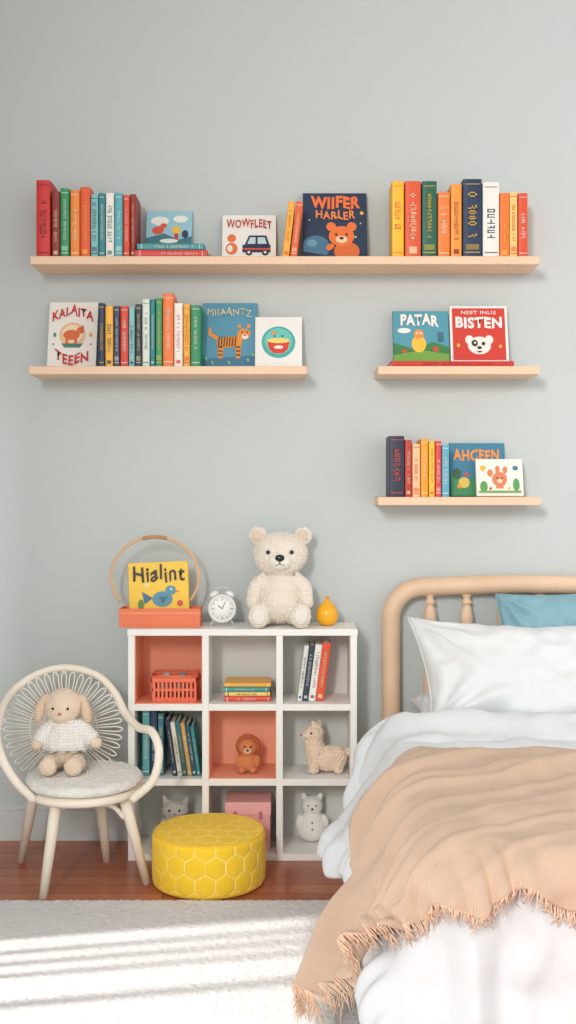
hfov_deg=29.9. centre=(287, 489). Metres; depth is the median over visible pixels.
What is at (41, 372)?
wall shelf
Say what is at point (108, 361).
print
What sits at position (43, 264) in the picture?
wall shelf
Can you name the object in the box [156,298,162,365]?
book
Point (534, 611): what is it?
pillow
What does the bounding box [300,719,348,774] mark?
toy
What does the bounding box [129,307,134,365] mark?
book
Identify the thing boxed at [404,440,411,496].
book
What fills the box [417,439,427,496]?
book
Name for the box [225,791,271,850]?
storage box
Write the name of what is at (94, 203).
print
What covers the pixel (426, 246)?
print
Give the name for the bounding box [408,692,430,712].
pillow
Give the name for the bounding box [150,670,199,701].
storage basket
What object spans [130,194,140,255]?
book
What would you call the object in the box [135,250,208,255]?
book
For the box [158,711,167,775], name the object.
book
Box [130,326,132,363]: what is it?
print
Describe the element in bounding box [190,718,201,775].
book
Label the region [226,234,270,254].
picture
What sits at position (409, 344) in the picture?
picture
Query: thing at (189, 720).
book
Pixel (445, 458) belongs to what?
print
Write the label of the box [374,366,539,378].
wall shelf
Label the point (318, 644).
book
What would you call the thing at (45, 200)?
print
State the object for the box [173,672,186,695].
stuffed toy
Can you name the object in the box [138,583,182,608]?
picture
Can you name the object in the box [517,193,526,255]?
book
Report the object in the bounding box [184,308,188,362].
print
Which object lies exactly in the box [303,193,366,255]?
picture book
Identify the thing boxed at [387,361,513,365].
book
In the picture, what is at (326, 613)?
ornament
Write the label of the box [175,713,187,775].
book
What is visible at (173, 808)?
toy
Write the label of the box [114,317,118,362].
print
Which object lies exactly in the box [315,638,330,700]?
book
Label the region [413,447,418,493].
print
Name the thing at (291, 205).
book
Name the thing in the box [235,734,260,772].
toy
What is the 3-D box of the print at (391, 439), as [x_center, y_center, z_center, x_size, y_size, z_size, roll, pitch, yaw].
[0.436,-0.095,4.332,0.049,0.216,0.001,0,0,0]
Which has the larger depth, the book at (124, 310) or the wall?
the wall
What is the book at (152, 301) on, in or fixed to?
on the wall shelf at (41, 372)
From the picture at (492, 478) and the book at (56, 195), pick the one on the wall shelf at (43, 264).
the book at (56, 195)
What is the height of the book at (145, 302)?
0.272 m
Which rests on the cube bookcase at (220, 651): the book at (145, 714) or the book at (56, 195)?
the book at (145, 714)
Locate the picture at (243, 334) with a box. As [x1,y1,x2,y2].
[202,324,254,365]
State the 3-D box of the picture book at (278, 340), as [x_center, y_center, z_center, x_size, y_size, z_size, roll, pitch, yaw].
[-0.039,-0.604,4.433,0.193,0.219,0.069,0,0,0]
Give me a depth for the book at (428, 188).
4.33 m
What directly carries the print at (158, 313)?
attached to the book at (159, 301)
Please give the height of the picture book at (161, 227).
0.166 m
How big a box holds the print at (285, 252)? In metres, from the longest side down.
0.178 x 0.013 x 0.001 m
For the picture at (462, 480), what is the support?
attached to the picture book at (462, 456)
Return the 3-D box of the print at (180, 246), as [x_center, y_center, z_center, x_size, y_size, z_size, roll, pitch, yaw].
[-0.470,-0.976,4.324,0.236,0.020,0.001,0,0,0]
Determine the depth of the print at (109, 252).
4.33 m
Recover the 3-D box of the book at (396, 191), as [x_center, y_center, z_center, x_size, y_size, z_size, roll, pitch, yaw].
[0.441,-1.085,4.395,0.047,0.307,0.134,0,0,0]
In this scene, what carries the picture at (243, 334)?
attached to the picture book at (228, 328)
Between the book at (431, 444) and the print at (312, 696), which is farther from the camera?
the book at (431, 444)
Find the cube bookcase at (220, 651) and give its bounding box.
[127,622,357,860]
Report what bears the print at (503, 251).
attached to the book at (503, 197)
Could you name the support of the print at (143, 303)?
attached to the book at (145, 302)
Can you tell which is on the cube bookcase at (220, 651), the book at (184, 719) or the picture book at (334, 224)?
the book at (184, 719)
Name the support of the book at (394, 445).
on the wall shelf at (377, 500)
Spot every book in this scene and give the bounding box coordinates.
[36,180,56,255]
[47,302,97,365]
[52,191,60,255]
[61,188,70,255]
[71,190,79,255]
[80,187,93,255]
[91,194,98,255]
[98,303,106,365]
[99,193,105,255]
[105,306,113,365]
[106,193,114,255]
[114,306,119,365]
[115,193,122,255]
[120,306,128,365]
[123,195,129,255]
[128,561,189,608]
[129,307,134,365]
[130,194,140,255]
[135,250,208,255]
[135,304,141,365]
[137,243,205,249]
[142,299,149,365]
[142,711,149,775]
[146,212,192,242]
[150,299,155,365]
[150,711,158,775]
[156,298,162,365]
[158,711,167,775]
[163,293,176,365]
[165,712,177,775]
[170,714,182,775]
[174,303,182,365]
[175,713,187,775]
[180,715,191,775]
[183,304,190,365]
[185,716,196,775]
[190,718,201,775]
[191,305,202,365]
[202,303,256,365]
[222,215,275,255]
[223,686,268,691]
[224,677,271,686]
[224,690,271,700]
[225,687,270,695]
[255,317,301,365]
[282,201,294,255]
[290,201,302,255]
[297,641,308,700]
[302,641,314,700]
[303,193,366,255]
[308,640,321,700]
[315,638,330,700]
[386,436,403,496]
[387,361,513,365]
[389,181,403,255]
[392,311,449,360]
[404,181,420,255]
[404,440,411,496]
[412,444,419,496]
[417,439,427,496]
[421,181,436,255]
[428,441,434,496]
[435,441,440,496]
[437,192,449,255]
[441,445,448,496]
[447,184,461,255]
[449,306,508,360]
[449,443,504,496]
[461,179,481,255]
[475,459,523,496]
[482,182,498,255]
[499,193,508,255]
[509,192,516,255]
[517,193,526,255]
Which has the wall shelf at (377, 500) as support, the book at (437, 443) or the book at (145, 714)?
the book at (437, 443)
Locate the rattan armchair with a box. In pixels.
[0,664,162,899]
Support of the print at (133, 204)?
attached to the book at (135, 206)
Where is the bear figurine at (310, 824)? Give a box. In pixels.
[296,793,328,841]
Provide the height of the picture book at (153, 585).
0.250 m
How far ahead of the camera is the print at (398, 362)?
4.31 m
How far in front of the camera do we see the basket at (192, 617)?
4.29 m
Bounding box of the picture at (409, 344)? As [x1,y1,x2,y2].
[393,328,449,360]
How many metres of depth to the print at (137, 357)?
4.33 m
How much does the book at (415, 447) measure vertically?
0.212 m
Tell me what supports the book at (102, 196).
on the wall shelf at (43, 264)
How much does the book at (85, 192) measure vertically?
0.283 m
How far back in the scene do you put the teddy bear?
4.31 m
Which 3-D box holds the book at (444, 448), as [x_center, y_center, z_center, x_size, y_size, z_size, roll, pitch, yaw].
[0.633,-0.077,4.407,0.029,0.208,0.148,0,0,0]
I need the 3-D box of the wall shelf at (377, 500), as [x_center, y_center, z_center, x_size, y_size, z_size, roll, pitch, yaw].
[0.683,0.044,4.399,0.649,0.033,0.199,0,0,0]
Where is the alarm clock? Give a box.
[208,587,235,625]
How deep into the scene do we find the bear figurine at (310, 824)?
4.37 m
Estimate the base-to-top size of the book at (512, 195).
0.262 m
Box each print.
[38,200,47,252]
[53,210,57,253]
[61,192,67,252]
[83,201,86,253]
[92,198,96,253]
[99,323,103,362]
[107,324,110,363]
[108,205,111,253]
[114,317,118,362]
[115,212,121,253]
[121,320,126,362]
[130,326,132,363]
[131,204,133,253]
[136,314,140,362]
[141,244,199,248]
[143,303,148,362]
[143,733,148,771]
[156,302,160,362]
[164,308,171,361]
[176,317,179,363]
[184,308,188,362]
[192,317,198,362]
[284,210,291,253]
[291,204,299,253]
[304,658,311,697]
[310,652,319,697]
[318,652,326,697]
[391,439,402,492]
[393,202,402,252]
[398,362,505,365]
[409,193,416,253]
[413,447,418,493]
[422,442,427,492]
[424,194,434,252]
[439,196,448,253]
[443,448,448,493]
[454,202,458,253]
[465,192,479,252]
[485,209,497,252]
[502,214,506,253]
[511,196,516,253]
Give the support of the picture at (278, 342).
attached to the picture book at (278, 340)
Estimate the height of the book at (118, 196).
0.258 m
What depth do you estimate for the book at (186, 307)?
4.33 m
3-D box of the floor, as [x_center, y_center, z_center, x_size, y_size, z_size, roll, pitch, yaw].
[0.400,1.508,1.550,4.000,0.100,6.100,0,0,0]
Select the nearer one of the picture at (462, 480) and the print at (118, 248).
the print at (118, 248)
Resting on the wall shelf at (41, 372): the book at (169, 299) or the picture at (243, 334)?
the book at (169, 299)
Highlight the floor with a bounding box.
[0,841,343,900]
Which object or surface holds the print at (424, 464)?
attached to the book at (423, 443)
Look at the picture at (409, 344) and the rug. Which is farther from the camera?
the picture at (409, 344)
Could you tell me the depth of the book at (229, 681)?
4.31 m
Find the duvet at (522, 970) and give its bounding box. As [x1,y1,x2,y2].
[317,707,575,1023]
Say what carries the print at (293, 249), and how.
attached to the book at (299, 205)
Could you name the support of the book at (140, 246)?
on the book at (137, 252)
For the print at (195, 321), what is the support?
attached to the book at (196, 310)
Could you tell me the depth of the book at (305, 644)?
4.30 m
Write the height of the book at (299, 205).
0.227 m
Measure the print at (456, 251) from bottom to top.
0.207 m
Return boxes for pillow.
[407,617,575,712]
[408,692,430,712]
[495,594,575,627]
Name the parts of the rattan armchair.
leg, leg, hoop frame, seat, leg, leg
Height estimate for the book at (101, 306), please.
0.256 m
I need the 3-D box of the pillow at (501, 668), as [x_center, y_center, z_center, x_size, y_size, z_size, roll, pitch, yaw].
[0.885,0.706,4.118,0.822,0.412,0.333,0,0,-1]
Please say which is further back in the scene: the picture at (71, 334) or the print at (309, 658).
the picture at (71, 334)
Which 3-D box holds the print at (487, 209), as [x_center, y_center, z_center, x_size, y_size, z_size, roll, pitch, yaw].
[0.815,-1.083,4.330,0.052,0.266,0.001,0,0,0]
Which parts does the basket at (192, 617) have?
hoop handle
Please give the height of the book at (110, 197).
0.258 m
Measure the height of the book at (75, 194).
0.271 m
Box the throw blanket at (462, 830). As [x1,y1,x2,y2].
[291,746,575,1023]
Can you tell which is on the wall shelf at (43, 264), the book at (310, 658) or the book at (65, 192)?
the book at (65, 192)
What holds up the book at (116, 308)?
on the wall shelf at (41, 372)
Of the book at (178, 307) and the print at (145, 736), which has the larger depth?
the book at (178, 307)
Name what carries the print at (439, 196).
attached to the book at (443, 198)
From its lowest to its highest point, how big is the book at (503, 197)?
0.258 m
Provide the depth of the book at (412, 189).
4.33 m
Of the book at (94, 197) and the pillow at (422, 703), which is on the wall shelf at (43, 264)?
the book at (94, 197)
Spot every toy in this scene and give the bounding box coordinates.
[160,672,170,695]
[160,795,188,822]
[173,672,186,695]
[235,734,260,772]
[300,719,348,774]
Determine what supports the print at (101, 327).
attached to the book at (101, 306)
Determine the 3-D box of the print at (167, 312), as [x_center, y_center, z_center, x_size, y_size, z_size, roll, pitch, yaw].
[-0.481,-0.642,4.333,0.034,0.260,0.001,0,0,0]
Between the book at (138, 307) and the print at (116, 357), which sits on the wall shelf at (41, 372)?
the book at (138, 307)
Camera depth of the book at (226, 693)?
4.30 m
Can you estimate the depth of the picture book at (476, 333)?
4.43 m
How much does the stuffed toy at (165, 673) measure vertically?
0.100 m
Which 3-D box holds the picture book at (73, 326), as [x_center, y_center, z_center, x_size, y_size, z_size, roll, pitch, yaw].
[-0.887,-0.636,4.455,0.202,0.284,0.076,0,0,0]
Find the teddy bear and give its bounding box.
[246,526,313,627]
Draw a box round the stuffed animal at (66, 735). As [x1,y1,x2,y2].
[31,688,101,775]
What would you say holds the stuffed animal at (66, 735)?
on the rattan armchair
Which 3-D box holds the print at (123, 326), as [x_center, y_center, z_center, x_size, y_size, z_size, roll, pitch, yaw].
[-0.657,-0.616,4.331,0.025,0.215,0.001,0,0,0]
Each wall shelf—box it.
[29,366,306,378]
[30,256,539,273]
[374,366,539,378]
[374,497,540,504]
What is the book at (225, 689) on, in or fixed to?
on the book at (226, 693)
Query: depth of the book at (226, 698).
4.30 m
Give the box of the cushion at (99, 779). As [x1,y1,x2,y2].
[23,760,142,798]
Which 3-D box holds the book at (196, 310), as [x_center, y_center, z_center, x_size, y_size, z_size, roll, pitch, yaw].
[-0.371,-0.618,4.399,0.039,0.248,0.139,0,0,0]
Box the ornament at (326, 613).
[316,596,337,625]
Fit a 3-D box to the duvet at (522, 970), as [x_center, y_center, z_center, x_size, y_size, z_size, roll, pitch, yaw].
[0.761,1.105,3.182,1.330,0.646,1.636,0,0,0]
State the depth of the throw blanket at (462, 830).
2.71 m
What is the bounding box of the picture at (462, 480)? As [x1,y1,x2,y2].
[450,468,475,495]
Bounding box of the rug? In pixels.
[0,899,359,1023]
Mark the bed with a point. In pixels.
(429, 587)
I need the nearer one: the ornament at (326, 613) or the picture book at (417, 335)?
the ornament at (326, 613)
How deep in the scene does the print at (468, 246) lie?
4.33 m
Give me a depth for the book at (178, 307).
4.33 m
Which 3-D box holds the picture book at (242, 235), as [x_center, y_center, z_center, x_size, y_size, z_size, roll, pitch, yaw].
[-0.161,-1.036,4.462,0.223,0.207,0.062,0,0,0]
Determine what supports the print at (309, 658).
attached to the book at (310, 658)
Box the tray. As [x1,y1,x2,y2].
[119,606,201,627]
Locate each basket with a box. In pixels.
[110,535,201,627]
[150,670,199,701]
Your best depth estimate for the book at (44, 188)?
4.33 m
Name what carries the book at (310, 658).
on the cube bookcase at (220, 651)
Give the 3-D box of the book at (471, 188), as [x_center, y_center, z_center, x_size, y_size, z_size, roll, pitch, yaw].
[0.739,-1.089,4.395,0.075,0.315,0.135,0,0,0]
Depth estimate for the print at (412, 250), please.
4.33 m
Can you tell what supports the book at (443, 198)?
on the wall shelf at (43, 264)
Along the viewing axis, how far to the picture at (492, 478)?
4.41 m
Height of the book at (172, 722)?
0.215 m
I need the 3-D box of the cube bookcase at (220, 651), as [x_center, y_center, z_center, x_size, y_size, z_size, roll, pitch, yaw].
[-0.179,1.002,4.364,0.906,0.911,0.243,0,0,0]
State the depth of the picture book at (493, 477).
4.41 m
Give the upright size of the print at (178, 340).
0.195 m
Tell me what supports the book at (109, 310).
on the wall shelf at (41, 372)
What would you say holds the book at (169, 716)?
on the cube bookcase at (220, 651)
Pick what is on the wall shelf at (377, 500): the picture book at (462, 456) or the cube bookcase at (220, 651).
the picture book at (462, 456)
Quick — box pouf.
[152,813,265,899]
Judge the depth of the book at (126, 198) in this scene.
4.33 m
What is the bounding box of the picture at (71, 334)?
[52,323,91,346]
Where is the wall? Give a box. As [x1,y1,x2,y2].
[0,0,575,806]
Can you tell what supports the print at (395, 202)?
attached to the book at (396, 191)
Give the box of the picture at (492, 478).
[479,465,520,492]
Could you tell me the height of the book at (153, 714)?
0.259 m
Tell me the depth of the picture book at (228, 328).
4.45 m
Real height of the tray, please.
0.075 m
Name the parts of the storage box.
lid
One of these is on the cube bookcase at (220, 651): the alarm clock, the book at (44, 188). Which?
the alarm clock
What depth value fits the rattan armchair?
3.99 m
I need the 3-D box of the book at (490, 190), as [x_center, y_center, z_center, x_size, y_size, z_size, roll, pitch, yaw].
[0.815,-1.083,4.402,0.065,0.303,0.145,0,0,0]
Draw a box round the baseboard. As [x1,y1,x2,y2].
[0,807,127,840]
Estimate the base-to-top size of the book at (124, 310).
0.244 m
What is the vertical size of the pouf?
0.200 m
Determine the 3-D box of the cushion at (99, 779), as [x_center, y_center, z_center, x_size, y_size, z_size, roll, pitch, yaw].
[-0.765,1.077,4.051,0.440,0.051,0.445,0,0,0]
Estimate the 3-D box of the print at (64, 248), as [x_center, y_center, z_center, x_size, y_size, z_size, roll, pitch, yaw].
[-0.896,-1.071,4.331,0.028,0.245,0.001,0,0,0]
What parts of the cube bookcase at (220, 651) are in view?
panel, panel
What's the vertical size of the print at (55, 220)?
0.179 m
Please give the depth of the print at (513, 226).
4.33 m
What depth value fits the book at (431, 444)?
4.33 m
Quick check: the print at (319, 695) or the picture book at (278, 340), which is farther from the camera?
the picture book at (278, 340)
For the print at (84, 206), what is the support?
attached to the book at (85, 192)
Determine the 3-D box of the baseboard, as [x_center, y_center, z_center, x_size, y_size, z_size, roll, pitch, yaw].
[0.450,1.388,4.493,3.900,0.140,0.014,0,0,0]
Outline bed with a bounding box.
[382,575,575,719]
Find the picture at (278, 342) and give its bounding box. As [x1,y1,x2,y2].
[262,326,294,357]
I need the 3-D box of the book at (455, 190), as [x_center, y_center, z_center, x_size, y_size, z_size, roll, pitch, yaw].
[0.675,-1.079,4.401,0.043,0.295,0.141,0,0,0]

